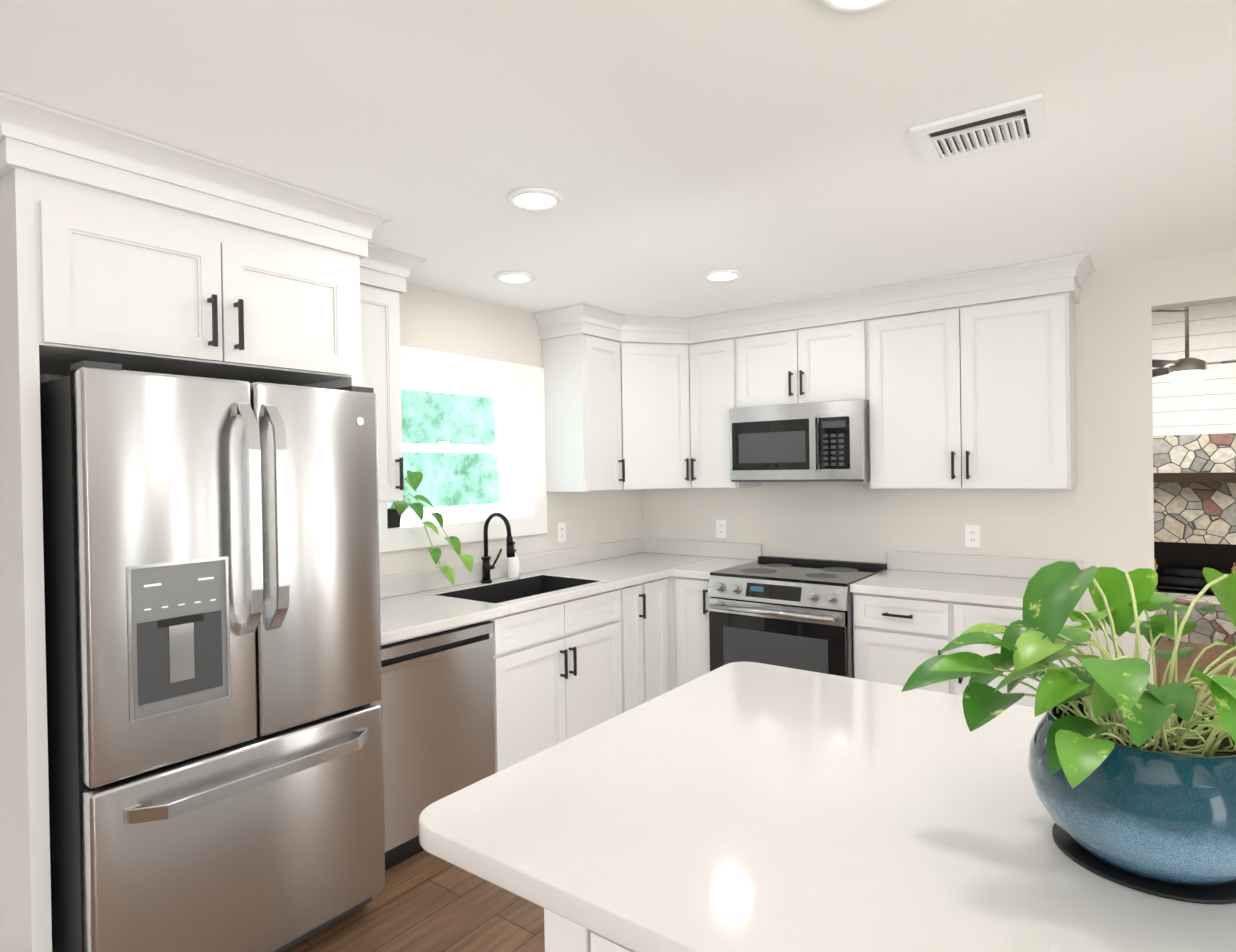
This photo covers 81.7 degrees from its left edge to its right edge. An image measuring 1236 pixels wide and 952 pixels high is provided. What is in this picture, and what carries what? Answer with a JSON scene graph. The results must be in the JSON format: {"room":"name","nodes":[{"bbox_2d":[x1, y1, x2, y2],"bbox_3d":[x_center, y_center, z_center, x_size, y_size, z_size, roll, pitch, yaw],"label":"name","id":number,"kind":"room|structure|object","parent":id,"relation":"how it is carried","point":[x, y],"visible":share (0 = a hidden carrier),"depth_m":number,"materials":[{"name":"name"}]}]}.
{"room":"kitchen","nodes":[
{"label":"kitchen","id":0,"kind":"room"},
{"bbox_2d":[40,283,642,576],"bbox_3d":[-0.982,-0.051,3.667,0.250,3.050,12.900,-1,1,37],"label":"wall","id":1,"kind":"structure","parent":0,"point":[435,320],"depth_m":3.90,"materials":[{"name":"beige paint"}]},
{"bbox_2d":[360,243,425,501],"bbox_3d":[-1.105,-0.404,2.975,0.382,1.029,0.473,-1,1,37],"label":"upper cabinet","id":2,"kind":"object","parent":1,"relation":"attached to","point":[384,274],"visible":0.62,"depth_m":2.96,"materials":[{"name":"white paint"}]},
{"bbox_2d":[379,346,547,551],"bbox_3d":[-0.878,-0.139,3.781,0.251,0.964,1.194,-1,1,37],"label":"window","id":3,"kind":"structure","parent":1,"relation":"in","point":[525,384],"depth_m":3.98,"materials":[{"name":"white wood"}]},
{"bbox_2d":[387,470,473,584],"bbox_3d":[-0.910,0.242,3.431,0.341,0.542,0.353,-1,1,37],"label":"potted plant","id":4,"kind":"object","parent":3,"relation":"on","point":[396,511],"visible":0.9,"depth_m":3.36,"materials":[{"name":"green plant"}]},
{"bbox_2d":[380,538,643,657],"bbox_3d":[-0.380,0.618,3.784,0.556,0.339,2.605,-1,1,37],"label":"backsplash","id":5,"kind":"structure","parent":1,"relation":"attached to","point":[522,616],"depth_m":3.43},
{"bbox_2d":[557,522,565,541],"bbox_3d":[-0.338,0.339,4.304,0.008,0.116,0.072,-1,1,37],"label":"electrical outlet","id":6,"kind":"object","parent":1,"relation":"attached to","point":[561,532],"visible":1,"depth_m":4.30,"materials":[{"name":"white plastic"}]},
{"bbox_2d":[536,304,623,491],"bbox_3d":[-0.176,-0.428,4.236,0.359,1.028,0.399,-1,1,37],"label":"upper cabinet","id":7,"kind":"object","parent":1,"relation":"attached to","point":[581,342],"depth_m":4.09,"materials":[{"name":"white paint"}]},
{"bbox_2d":[620,313,695,489],"bbox_3d":[0.202,-0.436,4.502,0.645,1.028,0.725,-1,1,37],"label":"upper cabinet","id":8,"kind":"object","parent":1,"relation":"attached to","point":[658,354],"depth_m":4.33,"materials":[{"name":"white paint"}]},
{"bbox_2d":[0,0,1235,317],"bbox_3d":[2.079,-1.323,1.349,7.950,0.730,12.900,-1,1,37],"label":"ceiling","id":9,"kind":"structure","parent":0,"point":[672,152],"depth_m":1.88,"materials":[{"name":"paint"}]},
{"bbox_2d":[494,271,534,283],"bbox_3d":[-0.481,-0.925,3.340,0.188,0.012,0.188,-1,1,37],"label":"recessed light","id":10,"kind":"object","parent":9,"relation":"in","point":[513,277],"visible":1,"depth_m":3.32,"materials":[{"name":"white plastic"}]},
{"bbox_2d":[507,187,562,210],"bbox_3d":[-0.276,-0.921,2.386,0.188,0.012,0.188,-1,1,37],"label":"recessed light","id":11,"kind":"object","parent":9,"relation":"in","point":[535,199],"visible":1,"depth_m":2.37,"materials":[{"name":"white plastic"}]},
{"bbox_2d":[702,269,742,281],"bbox_3d":[0.491,-0.940,3.362,0.188,0.012,0.188,-1,1,37],"label":"recessed light","id":12,"kind":"object","parent":9,"relation":"in","point":[723,275],"visible":1,"depth_m":3.35,"materials":[{"name":"white plastic"}]},
{"bbox_2d":[817,0,894,13],"bbox_3d":[0.463,-0.925,1.336,0.188,0.012,0.188,-1,1,37],"label":"recessed light","id":13,"kind":"object","parent":9,"relation":"in","point":[849,6],"visible":0.98,"depth_m":1.40,"materials":[{"name":"white plastic"}]},
{"bbox_2d":[909,93,1047,166],"bbox_3d":[0.990,-0.938,1.958,0.310,0.012,0.270,-1,1,34],"label":"ceiling vent","id":14,"kind":"object","parent":9,"relation":"in","point":[1012,123],"visible":1,"depth_m":1.94,"materials":[{"name":"white plastic"}]},
{"bbox_2d":[1152,310,1188,311],"bbox_3d":[3.088,-1.331,4.865,1.270,0.634,1.264,-1,1,37],"label":"ceiling","id":15,"kind":"structure","parent":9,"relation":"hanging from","point":[1169,310],"depth_m":4.92,"materials":[{"name":"white paint"}]},
{"bbox_2d":[1152,306,1235,381],"bbox_3d":[4.060,-1.157,4.895,1.181,1.014,1.308,-1,1,37],"label":"room ceiling fan","id":16,"kind":"object","parent":9,"relation":"hanging from","point":[1186,369],"visible":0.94,"depth_m":4.90,"materials":[{"name":"silver metal"}]},
{"bbox_2d":[283,640,1235,951],"bbox_3d":[2.123,1.472,1.369,7.950,0.060,12.900,-1,1,37],"label":"floor","id":17,"kind":"structure","parent":0,"point":[423,900],"depth_m":2.41,"materials":[{"name":"brown wood"}]},
{"bbox_2d":[0,91,391,951],"bbox_3d":[-1.398,0.291,2.313,0.697,2.399,1.115,-1,1,37],"label":"cabinet","id":18,"kind":"object","parent":17,"relation":"on","point":[126,251],"visible":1,"depth_m":1.92,"materials":[{"name":"white paint"}]},
{"bbox_2d":[40,360,384,951],"bbox_3d":[-1.308,0.602,2.273,0.830,1.775,0.830,-1,1,37],"label":"fridge","id":19,"kind":"object","parent":17,"relation":"on","point":[213,652],"visible":1,"depth_m":1.96,"materials":[{"name":"grey metal"}]},
{"bbox_2d":[375,621,494,869],"bbox_3d":[-0.941,1.049,2.962,0.624,0.858,0.599,-1,1,37],"label":"dishwasher","id":20,"kind":"object","parent":17,"relation":"on","point":[436,701],"visible":0.44,"depth_m":2.77,"materials":[{"name":"grey metal"}]},
{"bbox_2d":[493,626,627,772],"bbox_3d":[-0.492,1.139,3.577,0.616,0.655,0.915,-1,1,37],"label":"base cabinet","id":21,"kind":"object","parent":17,"relation":"on","point":[585,638],"depth_m":3.34,"materials":[{"name":"white paint"}]},
{"bbox_2d":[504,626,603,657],"bbox_3d":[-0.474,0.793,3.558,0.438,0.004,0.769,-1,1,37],"label":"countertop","id":22,"kind":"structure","parent":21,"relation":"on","point":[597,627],"depth_m":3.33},
{"bbox_2d":[481,512,514,582],"bbox_3d":[-0.593,0.368,3.686,0.234,0.366,0.135,-1,1,37],"label":"faucet","id":23,"kind":"object","parent":22,"relation":"on","point":[487,567],"visible":1,"depth_m":3.69,"materials":[{"name":"black metal"}]},
{"bbox_2d":[523,894,646,951],"bbox_3d":[1.187,1.024,0.736,2.400,0.875,1.163,-1,1,37],"label":"kitchen island","id":24,"kind":"object","parent":17,"relation":"on","point":[563,933],"depth_m":0.98,"materials":[{"name":"white paint"}]},
{"bbox_2d":[419,662,1235,951],"bbox_3d":[1.093,0.562,0.834,2.740,0.040,1.185,-1,1,37],"label":"island countertop","id":25,"kind":"structure","parent":24,"relation":"on","point":[740,806],"depth_m":1.11,"materials":[{"name":"white stone"}]},
{"bbox_2d":[901,561,1235,903],"bbox_3d":[0.740,0.334,1.048,0.569,0.421,0.607,-1,1,37],"label":"planter","id":26,"kind":"object","parent":25,"relation":"on","point":[1134,783],"visible":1,"depth_m":0.96,"materials":[{"name":"blue ceramic"}]},
{"bbox_2d":[544,578,655,709],"bbox_3d":[-0.160,1.020,4.023,0.616,0.875,0.336,-1,1,37],"label":"base cabinet","id":27,"kind":"object","parent":17,"relation":"on","point":[634,607],"depth_m":3.87,"materials":[{"name":"white paint"}]},
{"bbox_2d":[524,554,711,589],"bbox_3d":[0.084,0.556,4.337,0.637,0.040,1.162,-1,1,37],"label":"countertop","id":28,"kind":"structure","parent":27,"relation":"on","point":[629,569],"depth_m":4.13,"materials":[{"name":"white stone"}]},
{"bbox_2d":[508,542,519,578],"bbox_3d":[-0.560,0.452,3.848,0.068,0.195,0.068,-1,1,37],"label":"soap dispenser","id":29,"kind":"object","parent":28,"relation":"on","point":[513,567],"visible":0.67,"depth_m":3.82,"materials":[{"name":"white plastic"}]},
{"bbox_2d":[656,578,671,696],"bbox_3d":[-0.049,1.017,4.170,0.616,0.875,0.299,-1,1,37],"label":"base cabinet","id":30,"kind":"object","parent":17,"relation":"on","point":[664,587],"depth_m":4.07,"materials":[{"name":"white paint"}]},
{"bbox_2d":[672,578,709,688],"bbox_3d":[0.600,1.006,4.301,0.304,0.875,0.616,-1,1,37],"label":"base cabinet","id":31,"kind":"object","parent":17,"relation":"on","point":[690,600],"depth_m":4.07,"materials":[{"name":"white paint"}]},
{"bbox_2d":[672,558,757,581],"bbox_3d":[0.603,0.549,4.276,0.266,0.040,0.637,-1,1,37],"label":"countertop","id":32,"kind":"structure","parent":31,"relation":"on","point":[698,569],"depth_m":4.17,"materials":[{"name":"white stone"}]},
{"bbox_2d":[707,556,886,677],"bbox_3d":[0.982,0.969,3.919,0.758,0.945,0.733,-1,1,37],"label":"range","id":33,"kind":"object","parent":17,"relation":"on","point":[791,612],"visible":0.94,"depth_m":3.69,"materials":[{"name":"silver metal"}]},
{"bbox_2d":[853,594,1080,706],"bbox_3d":[1.694,0.995,3.480,0.900,0.875,0.616,-1,1,37],"label":"base cabinet","id":34,"kind":"object","parent":17,"relation":"on","point":[892,637],"depth_m":3.33,"materials":[{"name":"white paint"}]},
{"bbox_2d":[850,570,1079,609],"bbox_3d":[1.686,0.538,3.465,0.917,0.040,0.637,-1,1,37],"label":"countertop","id":35,"kind":"structure","parent":34,"relation":"on","point":[978,589],"depth_m":3.39,"materials":[{"name":"white stone"}]},
{"bbox_2d":[1153,433,1235,646],"bbox_3d":[5.066,0.499,6.268,3.500,1.720,1.098,-1,1,37],"label":"fireplace","id":36,"kind":"object","parent":17,"relation":"on","point":[1194,483],"visible":0.35,"depth_m":6.20,"materials":[{"name":"stone"}]},
{"bbox_2d":[642,250,1235,690],"bbox_3d":[3.204,-0.111,2.791,7.500,3.050,0.120,-1,1,37],"label":"wall","id":37,"kind":"structure","parent":0,"point":[1100,514],"depth_m":3.46,"materials":[{"name":"beige paint"}]},
{"bbox_2d":[716,520,726,537],"bbox_3d":[0.667,0.341,4.620,0.072,0.116,0.008,-1,1,37],"label":"electrical outlet","id":38,"kind":"object","parent":37,"relation":"attached to","point":[721,531],"visible":1,"depth_m":4.62,"materials":[{"name":"white plastic"}]},
{"bbox_2d":[692,310,760,487],"bbox_3d":[0.627,-0.442,4.408,0.366,1.028,0.367,-1,1,37],"label":"upper cabinet","id":39,"kind":"object","parent":37,"relation":"attached to","point":[714,335],"depth_m":4.28,"materials":[{"name":"white paint"}]},
{"bbox_2d":[736,288,867,407],"bbox_3d":[1.088,-0.679,4.086,0.762,0.564,0.321,-1,1,37],"label":"upper cabinet","id":40,"kind":"object","parent":37,"relation":"attached to","point":[813,349],"depth_m":3.93,"materials":[{"name":"white paint"}]},
{"bbox_2d":[729,399,869,481],"bbox_3d":[1.058,-0.182,4.038,0.758,0.421,0.449,-1,1,37],"label":"microwave","id":41,"kind":"object","parent":40,"relation":"attached to","point":[819,442],"visible":1,"depth_m":3.86,"materials":[{"name":"silver metal"}]},
{"bbox_2d":[644,538,1083,577],"bbox_3d":[1.212,0.470,4.204,2.562,0.099,0.020,-1,1,37],"label":"backsplash","id":42,"kind":"structure","parent":37,"relation":"attached to","point":[897,560],"depth_m":3.87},
{"bbox_2d":[965,525,980,547],"bbox_3d":[1.851,0.314,3.732,0.072,0.116,0.008,-1,1,37],"label":"electrical outlet","id":43,"kind":"object","parent":37,"relation":"attached to","point":[972,536],"visible":1,"depth_m":3.73,"materials":[{"name":"white plastic"}]},
{"bbox_2d":[868,256,1079,488],"bbox_3d":[1.754,-0.453,3.592,0.893,1.028,0.321,-1,1,37],"label":"upper cabinet","id":44,"kind":"object","parent":37,"relation":"attached to","point":[965,380],"depth_m":3.43,"materials":[{"name":"white paint"}]},
{"bbox_2d":[1152,301,1235,435],"bbox_3d":[5.926,-0.180,6.424,7.500,3.050,0.200,-1,1,37],"label":"wall","id":45,"kind":"structure","parent":0,"point":[1206,404],"depth_m":6.67,"materials":[{"name":"white wood"}]},
{"label":"outside","id":46,"kind":"structure","parent":0,"visible":0},
{"bbox_2d":[387,389,499,508],"bbox_3d":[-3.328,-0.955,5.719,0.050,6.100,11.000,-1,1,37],"label":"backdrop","id":47,"kind":"structure","parent":46,"point":[470,468],"depth_m":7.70,"materials":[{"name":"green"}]}
]}

